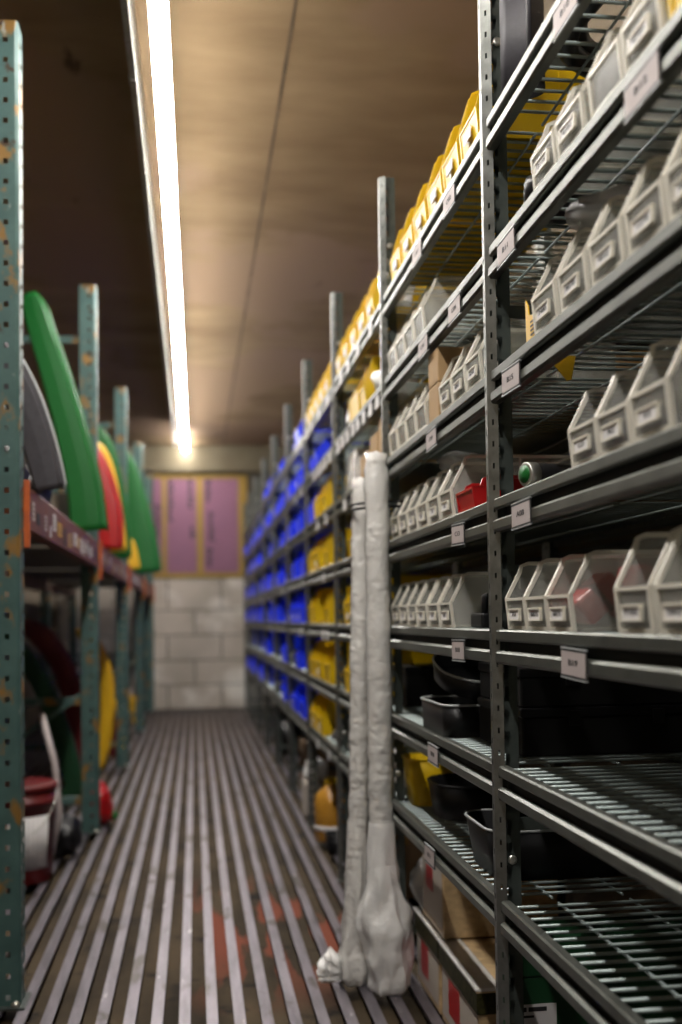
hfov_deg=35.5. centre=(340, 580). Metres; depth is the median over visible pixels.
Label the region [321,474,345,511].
bin
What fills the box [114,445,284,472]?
trim
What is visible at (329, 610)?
bin
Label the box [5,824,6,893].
cardboard box
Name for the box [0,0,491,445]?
ceiling
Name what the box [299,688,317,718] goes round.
bin
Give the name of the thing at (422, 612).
bin
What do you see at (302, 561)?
bin
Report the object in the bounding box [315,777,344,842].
jug
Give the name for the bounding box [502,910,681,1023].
crate
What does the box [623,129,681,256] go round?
bin
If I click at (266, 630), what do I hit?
bin
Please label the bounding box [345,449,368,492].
parcel
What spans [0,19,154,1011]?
rack
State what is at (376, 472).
tube
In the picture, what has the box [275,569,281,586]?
bin
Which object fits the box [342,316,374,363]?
bin
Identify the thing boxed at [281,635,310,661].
bin
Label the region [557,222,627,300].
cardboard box
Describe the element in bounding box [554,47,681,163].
bin
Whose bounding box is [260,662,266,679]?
bin
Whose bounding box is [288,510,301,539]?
bin
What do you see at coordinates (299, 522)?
bin
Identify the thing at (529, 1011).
print
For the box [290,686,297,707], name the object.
bin
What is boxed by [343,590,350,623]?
bin
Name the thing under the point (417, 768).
pail
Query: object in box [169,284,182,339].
batten
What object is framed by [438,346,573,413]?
bin
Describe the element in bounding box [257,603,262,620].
bin
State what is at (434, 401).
cardboard box
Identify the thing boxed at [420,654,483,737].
plastic tub
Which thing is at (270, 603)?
bin
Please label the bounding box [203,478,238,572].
board
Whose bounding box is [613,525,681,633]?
bin
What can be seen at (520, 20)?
sheet
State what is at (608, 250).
bin
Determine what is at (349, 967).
bag
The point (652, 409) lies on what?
bin
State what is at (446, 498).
bin
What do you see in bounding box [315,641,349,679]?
bin
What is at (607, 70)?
bin
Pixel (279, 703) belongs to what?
bay
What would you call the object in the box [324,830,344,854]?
plastic tub
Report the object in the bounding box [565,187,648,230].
plastic bag
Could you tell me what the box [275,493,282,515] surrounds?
bin
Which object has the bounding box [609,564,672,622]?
parcel
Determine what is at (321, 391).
bin
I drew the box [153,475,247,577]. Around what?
trim
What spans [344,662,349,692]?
bin
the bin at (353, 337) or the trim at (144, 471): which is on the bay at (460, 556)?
the bin at (353, 337)
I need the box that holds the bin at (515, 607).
[505,558,677,629]
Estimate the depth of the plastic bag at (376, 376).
3.24 m
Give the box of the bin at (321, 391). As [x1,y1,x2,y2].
[319,365,348,403]
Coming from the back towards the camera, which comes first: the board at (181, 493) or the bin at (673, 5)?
the board at (181, 493)
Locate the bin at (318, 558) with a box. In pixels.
[313,534,328,570]
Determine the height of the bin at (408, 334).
0.119 m
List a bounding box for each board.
[153,478,161,572]
[166,478,196,572]
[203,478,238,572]
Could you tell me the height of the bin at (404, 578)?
0.161 m
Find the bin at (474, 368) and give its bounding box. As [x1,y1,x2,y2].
[464,328,615,391]
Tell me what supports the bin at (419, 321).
on the bay at (470, 758)
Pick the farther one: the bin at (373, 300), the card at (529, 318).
the bin at (373, 300)
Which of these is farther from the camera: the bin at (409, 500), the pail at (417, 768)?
the bin at (409, 500)
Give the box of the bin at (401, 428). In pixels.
[396,395,485,447]
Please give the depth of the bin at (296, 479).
5.61 m
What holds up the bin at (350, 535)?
on the bay at (460, 556)
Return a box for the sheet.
[499,0,544,98]
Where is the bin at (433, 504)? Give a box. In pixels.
[427,465,518,524]
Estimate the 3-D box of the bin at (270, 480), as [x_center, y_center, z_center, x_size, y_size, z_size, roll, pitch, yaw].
[-0.371,-0.720,7.698,0.300,0.161,0.204,-1,-2,-8]
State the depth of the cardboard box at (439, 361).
2.40 m
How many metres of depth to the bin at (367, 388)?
3.38 m
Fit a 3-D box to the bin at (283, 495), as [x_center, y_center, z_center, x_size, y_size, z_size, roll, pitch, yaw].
[-0.211,-0.524,6.552,0.300,0.161,0.204,-1,-2,-8]
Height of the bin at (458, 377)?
0.131 m
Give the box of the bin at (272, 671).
[270,668,277,684]
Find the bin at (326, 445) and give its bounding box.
[313,437,369,467]
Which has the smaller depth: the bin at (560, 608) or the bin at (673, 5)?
the bin at (673, 5)
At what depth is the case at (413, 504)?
3.14 m
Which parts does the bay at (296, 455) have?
post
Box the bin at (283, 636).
[265,632,297,653]
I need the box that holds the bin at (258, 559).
[256,549,265,566]
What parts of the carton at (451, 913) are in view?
printed panel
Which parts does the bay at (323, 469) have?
post, post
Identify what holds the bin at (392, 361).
on the bay at (470, 758)
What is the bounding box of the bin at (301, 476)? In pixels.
[298,464,326,486]
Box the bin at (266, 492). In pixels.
[263,488,268,499]
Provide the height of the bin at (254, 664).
0.161 m
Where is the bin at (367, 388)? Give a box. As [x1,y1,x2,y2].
[358,356,428,409]
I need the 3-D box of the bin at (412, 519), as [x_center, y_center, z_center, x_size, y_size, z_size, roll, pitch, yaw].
[0.310,-0.188,2.690,0.276,0.131,0.110,-1,-2,-8]
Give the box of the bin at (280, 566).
[270,565,287,588]
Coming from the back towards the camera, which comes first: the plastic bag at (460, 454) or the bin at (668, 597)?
the plastic bag at (460, 454)
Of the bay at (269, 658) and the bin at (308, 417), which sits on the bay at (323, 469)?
the bin at (308, 417)
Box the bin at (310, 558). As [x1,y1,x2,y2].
[308,540,320,572]
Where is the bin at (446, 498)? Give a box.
[439,454,570,519]
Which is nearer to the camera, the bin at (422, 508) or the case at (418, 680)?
the bin at (422, 508)
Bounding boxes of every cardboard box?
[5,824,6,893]
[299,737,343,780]
[301,778,343,814]
[360,449,369,477]
[367,827,422,897]
[370,431,378,451]
[378,411,468,461]
[428,346,546,389]
[429,382,546,422]
[444,317,483,343]
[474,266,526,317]
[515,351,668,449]
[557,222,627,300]
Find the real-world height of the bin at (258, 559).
0.161 m
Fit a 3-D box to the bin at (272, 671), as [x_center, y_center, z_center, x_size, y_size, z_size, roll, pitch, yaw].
[-0.395,0.722,8.227,0.300,0.161,0.204,-1,-2,-8]
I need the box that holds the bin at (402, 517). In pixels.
[398,485,467,536]
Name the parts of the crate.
lid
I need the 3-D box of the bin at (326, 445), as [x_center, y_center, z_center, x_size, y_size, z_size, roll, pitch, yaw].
[0.021,-0.569,4.786,0.280,0.121,0.134,-1,-2,-8]
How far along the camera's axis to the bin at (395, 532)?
2.92 m
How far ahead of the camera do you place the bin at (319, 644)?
5.09 m
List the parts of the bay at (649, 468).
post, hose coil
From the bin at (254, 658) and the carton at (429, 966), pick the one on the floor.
the carton at (429, 966)
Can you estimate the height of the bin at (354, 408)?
0.161 m
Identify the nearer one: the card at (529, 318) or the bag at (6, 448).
the card at (529, 318)
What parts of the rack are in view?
foot plate, plastic guard, plastic guard, foot plate, plastic guard, plastic guard, plastic guard, foot plate, plastic guard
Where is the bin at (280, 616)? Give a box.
[274,598,290,621]
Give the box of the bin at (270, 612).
[268,599,280,621]
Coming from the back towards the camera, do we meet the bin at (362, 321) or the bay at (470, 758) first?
the bin at (362, 321)
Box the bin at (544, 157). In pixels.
[530,90,681,193]
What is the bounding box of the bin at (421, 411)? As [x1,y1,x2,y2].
[415,383,528,434]
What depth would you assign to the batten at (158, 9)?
3.16 m
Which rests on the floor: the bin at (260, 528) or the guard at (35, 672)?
the guard at (35, 672)
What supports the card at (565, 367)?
hanging from the bay at (649, 468)
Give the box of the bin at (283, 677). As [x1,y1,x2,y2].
[275,671,286,684]
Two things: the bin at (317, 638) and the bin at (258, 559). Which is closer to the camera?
the bin at (317, 638)
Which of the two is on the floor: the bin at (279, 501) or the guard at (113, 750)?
the guard at (113, 750)
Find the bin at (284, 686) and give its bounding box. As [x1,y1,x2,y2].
[281,677,297,700]
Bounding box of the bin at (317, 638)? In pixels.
[297,637,332,653]
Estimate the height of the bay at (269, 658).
2.258 m
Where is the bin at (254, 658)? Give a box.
[251,655,255,671]
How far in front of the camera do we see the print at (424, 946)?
2.84 m
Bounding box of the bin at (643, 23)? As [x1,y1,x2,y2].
[620,0,681,78]
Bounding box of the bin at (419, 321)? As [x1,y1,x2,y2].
[412,276,532,342]
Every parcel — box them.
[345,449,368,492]
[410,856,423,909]
[571,572,623,624]
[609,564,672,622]
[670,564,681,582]
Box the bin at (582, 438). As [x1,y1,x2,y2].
[567,375,681,467]
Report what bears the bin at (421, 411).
on the bay at (470, 758)
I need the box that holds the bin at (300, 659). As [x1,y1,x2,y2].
[295,645,311,668]
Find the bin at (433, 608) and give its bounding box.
[427,574,551,626]
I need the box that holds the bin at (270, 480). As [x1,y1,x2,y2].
[268,472,284,490]
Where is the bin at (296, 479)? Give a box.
[294,458,308,490]
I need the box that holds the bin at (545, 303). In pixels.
[531,233,681,338]
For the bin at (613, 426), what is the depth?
1.40 m
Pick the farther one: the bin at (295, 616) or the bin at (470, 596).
the bin at (295, 616)
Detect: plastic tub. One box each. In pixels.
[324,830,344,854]
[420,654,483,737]
[427,773,547,821]
[464,804,670,880]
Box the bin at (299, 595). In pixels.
[289,594,300,622]
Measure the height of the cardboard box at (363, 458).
0.091 m
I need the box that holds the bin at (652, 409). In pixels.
[628,339,681,442]
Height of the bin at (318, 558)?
0.161 m
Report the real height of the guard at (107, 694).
0.954 m
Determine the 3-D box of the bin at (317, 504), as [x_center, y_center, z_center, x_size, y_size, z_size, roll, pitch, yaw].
[0.036,-0.361,4.763,0.300,0.161,0.209,-1,-2,-8]
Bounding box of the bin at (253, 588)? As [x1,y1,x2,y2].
[252,578,262,595]
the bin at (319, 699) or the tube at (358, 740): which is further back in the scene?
the bin at (319, 699)
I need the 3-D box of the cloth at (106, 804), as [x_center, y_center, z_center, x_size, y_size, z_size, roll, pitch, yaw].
[-1.185,1.089,5.228,0.131,0.218,0.188,-1,-2,-8]
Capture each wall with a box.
[5,408,57,743]
[57,472,282,712]
[288,0,681,915]
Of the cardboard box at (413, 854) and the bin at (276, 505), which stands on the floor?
the cardboard box at (413, 854)
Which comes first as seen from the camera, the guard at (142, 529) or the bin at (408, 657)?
the bin at (408, 657)
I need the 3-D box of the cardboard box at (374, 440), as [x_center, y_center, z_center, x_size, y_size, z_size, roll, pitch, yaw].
[0.223,-0.394,3.328,0.245,0.121,0.141,-1,-2,-8]
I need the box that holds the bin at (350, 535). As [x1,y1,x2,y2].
[348,531,351,556]
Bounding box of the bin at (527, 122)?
[459,64,604,166]
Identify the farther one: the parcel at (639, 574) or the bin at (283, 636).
the bin at (283, 636)
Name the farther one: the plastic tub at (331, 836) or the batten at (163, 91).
the plastic tub at (331, 836)
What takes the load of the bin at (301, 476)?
on the bay at (296, 455)
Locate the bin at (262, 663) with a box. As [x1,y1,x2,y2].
[258,660,263,677]
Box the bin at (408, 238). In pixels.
[401,189,526,267]
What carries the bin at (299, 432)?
on the bay at (296, 455)
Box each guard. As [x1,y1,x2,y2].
[5,634,81,796]
[22,618,81,786]
[75,628,114,769]
[99,705,116,758]
[114,698,124,747]
[127,451,161,573]
[129,695,140,723]
[132,681,140,716]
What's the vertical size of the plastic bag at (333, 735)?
0.126 m
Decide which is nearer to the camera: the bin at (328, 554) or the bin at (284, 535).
the bin at (328, 554)
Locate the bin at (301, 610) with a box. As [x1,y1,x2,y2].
[297,591,316,622]
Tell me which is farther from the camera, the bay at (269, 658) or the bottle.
the bay at (269, 658)
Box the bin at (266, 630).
[258,630,276,647]
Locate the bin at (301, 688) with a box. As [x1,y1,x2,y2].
[292,682,306,711]
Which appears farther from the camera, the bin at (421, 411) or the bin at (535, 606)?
the bin at (421, 411)
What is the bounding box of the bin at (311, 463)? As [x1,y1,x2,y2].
[309,446,319,472]
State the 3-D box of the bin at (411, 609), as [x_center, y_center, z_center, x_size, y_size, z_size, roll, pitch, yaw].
[0.311,0.056,2.699,0.276,0.119,0.108,-1,-2,-8]
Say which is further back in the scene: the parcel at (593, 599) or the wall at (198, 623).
the wall at (198, 623)
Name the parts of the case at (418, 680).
lid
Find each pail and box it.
[5,777,57,885]
[401,753,452,805]
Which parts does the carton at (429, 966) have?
lid, printed panel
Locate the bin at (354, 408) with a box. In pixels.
[348,379,380,421]
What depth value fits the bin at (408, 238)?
2.71 m
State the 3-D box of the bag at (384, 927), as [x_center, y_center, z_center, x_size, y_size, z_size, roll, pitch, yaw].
[0.114,0.873,2.858,0.143,0.450,0.140,-2,-2,27]
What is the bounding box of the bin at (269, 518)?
[267,504,275,525]
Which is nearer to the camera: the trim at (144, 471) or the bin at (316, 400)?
the bin at (316, 400)
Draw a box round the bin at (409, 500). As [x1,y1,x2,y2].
[390,499,456,539]
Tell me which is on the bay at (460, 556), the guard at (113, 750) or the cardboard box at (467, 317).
the cardboard box at (467, 317)
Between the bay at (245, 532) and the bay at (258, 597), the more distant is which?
the bay at (245, 532)
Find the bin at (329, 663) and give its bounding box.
[323,643,349,683]
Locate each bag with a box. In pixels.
[4,446,29,479]
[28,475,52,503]
[54,810,81,857]
[317,819,367,986]
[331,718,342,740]
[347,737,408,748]
[356,820,413,996]
[371,369,418,396]
[378,262,415,307]
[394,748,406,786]
[436,450,485,469]
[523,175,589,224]
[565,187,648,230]
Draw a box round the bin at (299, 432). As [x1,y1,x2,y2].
[294,420,331,445]
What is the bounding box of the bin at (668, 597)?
[653,527,681,634]
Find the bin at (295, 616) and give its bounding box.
[293,593,304,622]
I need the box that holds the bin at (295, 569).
[291,550,304,579]
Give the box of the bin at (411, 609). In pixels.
[407,578,521,626]
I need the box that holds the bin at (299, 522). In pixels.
[295,505,350,533]
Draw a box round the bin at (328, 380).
[324,353,362,397]
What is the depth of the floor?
3.81 m
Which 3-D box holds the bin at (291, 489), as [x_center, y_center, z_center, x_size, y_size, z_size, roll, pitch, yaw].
[-0.153,-0.540,6.125,0.300,0.161,0.204,-1,-2,-8]
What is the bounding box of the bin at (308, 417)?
[306,394,345,427]
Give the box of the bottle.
[518,462,571,485]
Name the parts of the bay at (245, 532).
post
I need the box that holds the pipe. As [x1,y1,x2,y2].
[38,713,62,857]
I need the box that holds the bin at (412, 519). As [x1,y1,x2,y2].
[406,479,481,532]
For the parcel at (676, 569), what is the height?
0.092 m
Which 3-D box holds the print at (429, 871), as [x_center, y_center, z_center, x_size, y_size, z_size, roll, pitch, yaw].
[0.231,0.762,2.789,0.001,0.090,0.076,-1,-2,-8]
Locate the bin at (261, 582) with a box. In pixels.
[259,573,268,592]
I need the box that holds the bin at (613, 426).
[595,351,681,455]
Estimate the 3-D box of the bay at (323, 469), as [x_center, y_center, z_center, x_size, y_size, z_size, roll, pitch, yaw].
[0.153,0.032,4.681,0.523,2.258,1.086,-1,-2,-8]
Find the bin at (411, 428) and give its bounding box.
[405,385,520,441]
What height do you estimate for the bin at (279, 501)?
0.161 m
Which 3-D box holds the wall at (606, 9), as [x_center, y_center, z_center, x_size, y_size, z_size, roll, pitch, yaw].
[0.427,-0.223,5.097,0.120,3.110,14.360,-1,-2,-8]
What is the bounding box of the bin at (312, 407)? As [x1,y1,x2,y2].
[310,384,345,421]
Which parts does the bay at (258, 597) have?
post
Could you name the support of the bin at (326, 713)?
on the bay at (323, 469)
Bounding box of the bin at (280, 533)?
[269,532,283,555]
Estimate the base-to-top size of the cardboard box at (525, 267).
0.131 m
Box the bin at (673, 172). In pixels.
[664,136,681,222]
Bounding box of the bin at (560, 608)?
[545,549,681,631]
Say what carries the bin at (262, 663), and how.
on the bay at (258, 597)
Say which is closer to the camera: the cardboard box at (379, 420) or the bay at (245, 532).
the cardboard box at (379, 420)
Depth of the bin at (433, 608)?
2.47 m
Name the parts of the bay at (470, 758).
post, post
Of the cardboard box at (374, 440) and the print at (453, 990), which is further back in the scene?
the cardboard box at (374, 440)
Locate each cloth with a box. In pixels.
[91,780,112,825]
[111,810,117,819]
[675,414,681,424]
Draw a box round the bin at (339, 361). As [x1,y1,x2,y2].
[336,329,367,374]
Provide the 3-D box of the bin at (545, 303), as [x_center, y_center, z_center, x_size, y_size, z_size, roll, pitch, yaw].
[0.447,-0.459,1.675,0.276,0.131,0.110,-1,-2,-8]
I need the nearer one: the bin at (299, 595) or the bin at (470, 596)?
the bin at (470, 596)
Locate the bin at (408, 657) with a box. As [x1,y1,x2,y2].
[392,649,433,695]
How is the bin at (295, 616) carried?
on the bay at (296, 455)
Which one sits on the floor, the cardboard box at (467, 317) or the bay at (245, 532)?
the bay at (245, 532)
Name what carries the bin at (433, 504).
on the bay at (470, 758)
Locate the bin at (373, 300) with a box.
[365,272,466,327]
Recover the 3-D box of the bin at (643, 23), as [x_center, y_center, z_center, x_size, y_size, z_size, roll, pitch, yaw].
[0.495,-0.702,1.312,0.276,0.131,0.110,-1,-2,-8]
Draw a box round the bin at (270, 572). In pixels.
[264,570,272,590]
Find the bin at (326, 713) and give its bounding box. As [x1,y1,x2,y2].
[316,697,349,735]
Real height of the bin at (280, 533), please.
0.161 m
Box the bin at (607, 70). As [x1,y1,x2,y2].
[587,0,681,122]
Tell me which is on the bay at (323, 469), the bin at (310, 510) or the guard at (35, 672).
the bin at (310, 510)
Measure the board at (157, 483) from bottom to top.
1.061 m
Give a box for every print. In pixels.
[421,940,427,979]
[426,863,432,891]
[448,978,459,1023]
[524,1006,546,1017]
[530,319,537,335]
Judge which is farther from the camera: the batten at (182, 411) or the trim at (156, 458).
the trim at (156, 458)
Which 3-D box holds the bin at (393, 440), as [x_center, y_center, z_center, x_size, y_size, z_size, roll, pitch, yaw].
[0.275,-0.413,2.933,0.274,0.131,0.110,-1,-2,-8]
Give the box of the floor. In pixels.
[0,708,445,1023]
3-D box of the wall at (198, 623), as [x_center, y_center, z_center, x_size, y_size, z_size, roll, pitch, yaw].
[-1.872,0.050,11.998,2.560,3.110,0.150,-1,-2,-8]
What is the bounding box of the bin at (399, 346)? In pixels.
[395,312,497,362]
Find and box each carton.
[413,906,442,1014]
[423,836,557,938]
[437,936,496,1023]
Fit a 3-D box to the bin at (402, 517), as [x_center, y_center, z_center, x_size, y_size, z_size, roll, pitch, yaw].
[0.294,-0.183,2.805,0.276,0.131,0.110,-1,-2,-8]
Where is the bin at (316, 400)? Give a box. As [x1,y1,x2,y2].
[314,375,348,413]
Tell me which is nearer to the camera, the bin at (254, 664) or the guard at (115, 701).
the guard at (115, 701)
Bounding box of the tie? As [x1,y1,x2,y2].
[349,500,407,512]
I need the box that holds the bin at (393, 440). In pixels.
[388,404,485,455]
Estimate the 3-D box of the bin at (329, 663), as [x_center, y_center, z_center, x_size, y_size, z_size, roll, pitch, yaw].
[0.087,0.343,4.441,0.300,0.161,0.209,-1,-2,-8]
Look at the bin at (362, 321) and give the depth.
3.44 m
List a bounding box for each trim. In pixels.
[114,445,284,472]
[140,470,153,710]
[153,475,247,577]
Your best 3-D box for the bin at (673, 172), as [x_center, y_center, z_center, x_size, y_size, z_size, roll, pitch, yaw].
[0.513,-0.477,1.190,0.276,0.131,0.110,-1,-2,-8]
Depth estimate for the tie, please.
2.92 m
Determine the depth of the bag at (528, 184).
1.80 m
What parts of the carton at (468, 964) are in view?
printed panel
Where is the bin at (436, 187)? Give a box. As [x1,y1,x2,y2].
[427,132,523,221]
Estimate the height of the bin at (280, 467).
0.121 m
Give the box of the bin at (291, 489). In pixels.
[287,471,298,500]
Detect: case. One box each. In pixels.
[393,663,452,706]
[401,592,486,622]
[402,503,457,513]
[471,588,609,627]
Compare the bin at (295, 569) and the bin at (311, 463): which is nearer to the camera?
the bin at (311, 463)
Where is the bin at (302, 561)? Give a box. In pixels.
[299,543,314,576]
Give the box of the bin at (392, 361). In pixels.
[387,324,427,372]
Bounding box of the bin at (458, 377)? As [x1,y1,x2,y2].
[450,332,593,402]
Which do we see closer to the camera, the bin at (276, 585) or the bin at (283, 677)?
the bin at (276, 585)
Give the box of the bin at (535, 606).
[524,558,681,630]
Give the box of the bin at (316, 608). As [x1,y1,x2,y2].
[309,588,330,622]
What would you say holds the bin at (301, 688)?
on the bay at (296, 455)
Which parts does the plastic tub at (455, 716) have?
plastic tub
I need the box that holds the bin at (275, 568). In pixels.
[268,568,275,588]
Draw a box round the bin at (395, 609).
[391,583,496,625]
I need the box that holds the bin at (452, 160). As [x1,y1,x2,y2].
[442,98,531,196]
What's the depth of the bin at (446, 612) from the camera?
2.33 m
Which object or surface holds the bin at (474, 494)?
on the bay at (470, 758)
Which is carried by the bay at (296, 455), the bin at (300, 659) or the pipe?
the bin at (300, 659)
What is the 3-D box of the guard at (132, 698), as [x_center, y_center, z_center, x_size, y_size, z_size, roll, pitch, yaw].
[-1.968,1.237,10.178,0.122,0.290,0.058,-1,-2,-8]
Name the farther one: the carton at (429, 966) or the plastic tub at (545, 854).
the carton at (429, 966)
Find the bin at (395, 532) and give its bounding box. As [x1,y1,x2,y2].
[390,491,456,539]
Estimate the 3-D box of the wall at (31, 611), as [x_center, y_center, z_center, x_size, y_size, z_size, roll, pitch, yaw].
[-2.228,-0.199,4.732,0.120,3.110,14.360,-1,-2,-8]
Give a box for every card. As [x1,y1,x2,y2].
[525,300,539,341]
[555,356,575,380]
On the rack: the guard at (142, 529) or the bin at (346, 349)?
the guard at (142, 529)
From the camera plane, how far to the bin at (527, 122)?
2.05 m
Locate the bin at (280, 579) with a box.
[277,567,285,585]
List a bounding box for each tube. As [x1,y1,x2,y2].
[348,477,367,821]
[363,451,393,823]
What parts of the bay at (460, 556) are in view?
post, post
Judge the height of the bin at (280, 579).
0.121 m
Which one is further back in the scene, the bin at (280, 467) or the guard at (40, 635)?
the bin at (280, 467)
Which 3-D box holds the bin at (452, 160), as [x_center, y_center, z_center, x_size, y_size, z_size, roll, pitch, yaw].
[0.375,-0.916,2.264,0.300,0.153,0.132,-1,-2,-8]
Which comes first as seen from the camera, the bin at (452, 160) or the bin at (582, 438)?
the bin at (582, 438)
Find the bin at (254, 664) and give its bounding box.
[253,657,261,673]
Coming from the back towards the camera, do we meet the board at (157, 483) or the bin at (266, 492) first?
the board at (157, 483)
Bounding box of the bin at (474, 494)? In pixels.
[456,475,524,512]
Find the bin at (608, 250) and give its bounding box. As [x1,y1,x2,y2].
[588,163,681,287]
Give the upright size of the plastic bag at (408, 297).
0.148 m
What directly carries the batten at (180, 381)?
attached to the ceiling
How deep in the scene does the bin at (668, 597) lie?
1.24 m
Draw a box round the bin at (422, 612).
[416,576,536,626]
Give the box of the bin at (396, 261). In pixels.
[390,213,470,284]
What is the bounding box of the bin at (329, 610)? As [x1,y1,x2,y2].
[324,586,350,623]
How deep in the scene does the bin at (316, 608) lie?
4.88 m
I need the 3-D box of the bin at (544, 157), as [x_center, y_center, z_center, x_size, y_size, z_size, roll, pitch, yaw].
[0.445,-0.682,1.674,0.276,0.119,0.108,-1,-2,-8]
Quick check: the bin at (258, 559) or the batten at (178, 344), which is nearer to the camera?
the batten at (178, 344)
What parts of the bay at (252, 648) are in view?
post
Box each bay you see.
[243,504,285,710]
[248,492,296,719]
[254,477,304,731]
[261,459,323,745]
[271,436,350,764]
[284,404,374,790]
[302,360,458,826]
[330,292,546,881]
[378,131,681,933]
[477,0,681,1023]
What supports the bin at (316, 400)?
on the bay at (323, 469)
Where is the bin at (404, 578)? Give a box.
[391,575,451,623]
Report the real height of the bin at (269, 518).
0.161 m
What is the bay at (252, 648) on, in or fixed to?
on the floor
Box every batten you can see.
[148,0,171,81]
[153,77,176,207]
[163,205,179,285]
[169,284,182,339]
[174,339,183,377]
[176,377,185,406]
[179,407,186,429]
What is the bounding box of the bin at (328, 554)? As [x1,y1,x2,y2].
[323,528,350,566]
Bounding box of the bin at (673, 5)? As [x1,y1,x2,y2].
[667,0,681,18]
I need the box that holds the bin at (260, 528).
[258,524,265,536]
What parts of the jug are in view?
handle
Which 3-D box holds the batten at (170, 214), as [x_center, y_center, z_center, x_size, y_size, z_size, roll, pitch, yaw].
[-0.786,-1.649,4.973,0.058,0.236,1.050,-1,-2,-8]
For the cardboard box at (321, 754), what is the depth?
6.42 m
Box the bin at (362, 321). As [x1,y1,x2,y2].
[357,283,403,338]
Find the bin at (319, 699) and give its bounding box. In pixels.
[310,693,324,729]
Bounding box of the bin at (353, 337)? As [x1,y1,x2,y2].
[349,300,389,353]
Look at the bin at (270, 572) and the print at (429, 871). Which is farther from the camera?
the bin at (270, 572)
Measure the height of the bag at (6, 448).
0.211 m
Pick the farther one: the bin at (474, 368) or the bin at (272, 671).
the bin at (272, 671)
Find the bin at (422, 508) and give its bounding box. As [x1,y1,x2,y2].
[416,472,517,528]
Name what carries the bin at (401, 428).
on the bay at (470, 758)
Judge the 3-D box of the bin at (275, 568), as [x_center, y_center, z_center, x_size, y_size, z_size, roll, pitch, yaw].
[-0.382,-0.014,7.822,0.300,0.161,0.204,-1,-2,-8]
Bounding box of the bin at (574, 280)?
[557,201,681,312]
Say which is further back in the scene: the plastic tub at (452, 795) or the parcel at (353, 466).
the parcel at (353, 466)
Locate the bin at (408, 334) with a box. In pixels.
[403,297,517,352]
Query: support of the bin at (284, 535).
on the bay at (279, 703)
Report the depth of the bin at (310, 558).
5.06 m
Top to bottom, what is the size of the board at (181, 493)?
1.098 m
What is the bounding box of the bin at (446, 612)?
[438,572,571,627]
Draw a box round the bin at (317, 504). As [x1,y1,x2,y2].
[313,485,324,517]
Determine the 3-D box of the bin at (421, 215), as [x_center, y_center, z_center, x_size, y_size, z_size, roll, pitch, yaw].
[0.333,-0.905,2.571,0.300,0.153,0.132,-1,-2,-8]
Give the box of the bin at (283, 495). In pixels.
[281,484,303,507]
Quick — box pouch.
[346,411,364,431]
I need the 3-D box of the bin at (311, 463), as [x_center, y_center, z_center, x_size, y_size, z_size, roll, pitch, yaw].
[-0.002,-0.563,4.955,0.280,0.121,0.134,-1,-2,-8]
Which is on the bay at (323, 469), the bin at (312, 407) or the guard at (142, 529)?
the bin at (312, 407)
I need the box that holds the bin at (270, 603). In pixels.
[260,602,272,621]
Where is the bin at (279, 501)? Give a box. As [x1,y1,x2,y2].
[278,491,284,511]
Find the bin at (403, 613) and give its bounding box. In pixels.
[399,581,502,625]
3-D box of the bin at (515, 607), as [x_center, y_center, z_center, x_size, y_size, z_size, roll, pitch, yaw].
[0.429,0.024,1.835,0.276,0.119,0.108,-1,-2,-8]
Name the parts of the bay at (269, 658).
post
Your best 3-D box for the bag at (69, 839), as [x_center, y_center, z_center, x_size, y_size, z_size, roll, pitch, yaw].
[-1.187,1.079,4.560,0.158,0.193,0.219,-1,-2,-8]
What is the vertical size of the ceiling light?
0.238 m
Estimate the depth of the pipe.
4.33 m
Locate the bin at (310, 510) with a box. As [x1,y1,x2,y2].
[307,492,318,523]
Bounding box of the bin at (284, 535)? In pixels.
[282,532,315,544]
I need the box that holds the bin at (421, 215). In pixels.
[413,162,546,247]
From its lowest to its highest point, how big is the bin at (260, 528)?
0.161 m
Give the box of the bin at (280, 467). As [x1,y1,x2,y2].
[278,457,303,473]
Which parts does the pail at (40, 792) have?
lid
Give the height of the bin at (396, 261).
0.153 m
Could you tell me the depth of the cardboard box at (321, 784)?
5.42 m
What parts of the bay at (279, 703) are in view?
post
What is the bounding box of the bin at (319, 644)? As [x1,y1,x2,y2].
[309,640,334,675]
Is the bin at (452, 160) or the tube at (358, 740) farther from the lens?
the tube at (358, 740)

